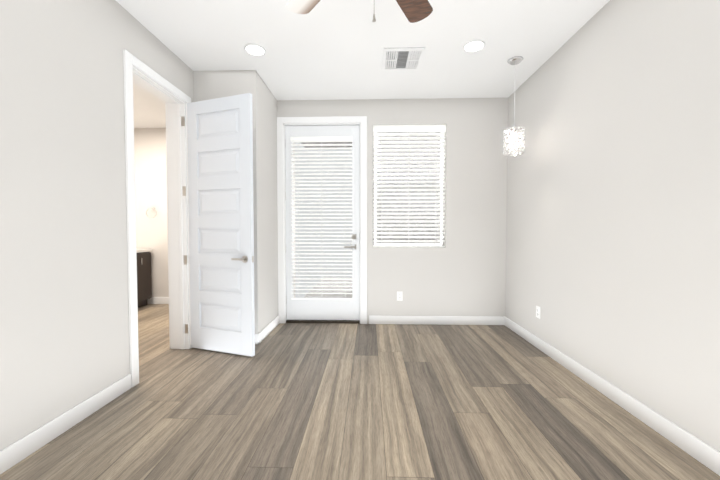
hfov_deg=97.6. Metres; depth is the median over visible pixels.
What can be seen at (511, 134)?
pendant light
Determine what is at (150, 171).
wall
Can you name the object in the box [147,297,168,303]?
baseboard
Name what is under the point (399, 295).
electrical outlet
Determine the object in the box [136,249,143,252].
countertop
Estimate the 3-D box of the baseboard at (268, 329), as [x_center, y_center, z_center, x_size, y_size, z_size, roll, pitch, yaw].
[-1.019,0.993,3.556,0.019,0.106,0.744,0,2,2]
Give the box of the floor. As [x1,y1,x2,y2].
[0,304,719,479]
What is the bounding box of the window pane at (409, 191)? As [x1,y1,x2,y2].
[376,132,439,239]
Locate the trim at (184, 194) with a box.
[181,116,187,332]
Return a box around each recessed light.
[244,43,265,55]
[463,39,484,52]
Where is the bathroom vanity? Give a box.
[136,249,152,307]
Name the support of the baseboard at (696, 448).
attached to the wall at (613, 230)
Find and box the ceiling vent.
[382,47,424,70]
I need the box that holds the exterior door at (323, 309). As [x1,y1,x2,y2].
[285,125,359,319]
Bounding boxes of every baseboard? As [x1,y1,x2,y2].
[0,374,130,473]
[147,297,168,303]
[255,333,259,343]
[260,315,279,342]
[369,315,503,324]
[504,316,719,475]
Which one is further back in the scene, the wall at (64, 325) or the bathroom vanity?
the bathroom vanity
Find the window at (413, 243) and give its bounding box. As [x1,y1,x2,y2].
[373,132,444,245]
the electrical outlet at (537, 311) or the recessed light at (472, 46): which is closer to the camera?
the recessed light at (472, 46)
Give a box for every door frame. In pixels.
[123,49,191,386]
[277,116,366,323]
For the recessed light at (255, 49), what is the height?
0.018 m
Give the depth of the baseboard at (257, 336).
3.18 m
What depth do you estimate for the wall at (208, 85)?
3.30 m
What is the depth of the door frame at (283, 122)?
3.86 m
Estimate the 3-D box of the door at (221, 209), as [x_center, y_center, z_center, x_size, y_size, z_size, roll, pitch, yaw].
[-1.306,-0.124,2.934,0.730,2.347,0.125,1,2,19]
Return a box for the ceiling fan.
[286,0,432,22]
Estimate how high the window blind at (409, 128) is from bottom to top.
1.487 m
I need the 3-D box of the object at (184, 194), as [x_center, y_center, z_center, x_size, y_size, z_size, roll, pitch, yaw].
[-1.682,-0.134,3.024,0.032,2.080,0.002,0,2,2]
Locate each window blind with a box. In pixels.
[290,136,351,299]
[373,125,445,246]
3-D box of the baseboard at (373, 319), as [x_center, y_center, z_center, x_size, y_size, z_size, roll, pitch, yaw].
[0.926,0.984,3.861,1.630,0.106,0.017,0,2,2]
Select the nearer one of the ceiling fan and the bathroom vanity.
the ceiling fan
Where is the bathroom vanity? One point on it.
(144, 286)
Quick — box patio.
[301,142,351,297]
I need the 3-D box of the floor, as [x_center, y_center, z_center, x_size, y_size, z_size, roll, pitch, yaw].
[-1.139,1.147,1.854,6.100,0.100,6.500,0,2,2]
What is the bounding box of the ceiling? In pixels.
[116,0,609,127]
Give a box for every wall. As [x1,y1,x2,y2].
[0,0,193,450]
[134,128,294,296]
[193,70,294,333]
[277,98,507,323]
[505,0,719,451]
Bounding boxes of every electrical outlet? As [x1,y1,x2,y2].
[397,291,402,300]
[536,306,540,318]
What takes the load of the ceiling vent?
in the ceiling
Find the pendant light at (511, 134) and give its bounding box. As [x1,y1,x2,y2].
[503,56,525,155]
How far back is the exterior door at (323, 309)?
3.91 m
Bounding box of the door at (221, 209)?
[187,93,254,356]
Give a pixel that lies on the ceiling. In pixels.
(327, 50)
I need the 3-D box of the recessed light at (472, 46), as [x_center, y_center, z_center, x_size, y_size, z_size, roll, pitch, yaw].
[0.979,-1.666,2.708,0.182,0.018,0.182,0,2,2]
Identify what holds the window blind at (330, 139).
attached to the exterior door at (323, 309)
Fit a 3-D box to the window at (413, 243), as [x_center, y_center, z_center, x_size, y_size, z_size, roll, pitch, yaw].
[0.604,-0.656,3.946,0.890,1.491,0.058,0,2,2]
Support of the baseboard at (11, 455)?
attached to the wall at (64, 325)
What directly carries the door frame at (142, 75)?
attached to the wall at (64, 325)
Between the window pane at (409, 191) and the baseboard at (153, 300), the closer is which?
the window pane at (409, 191)

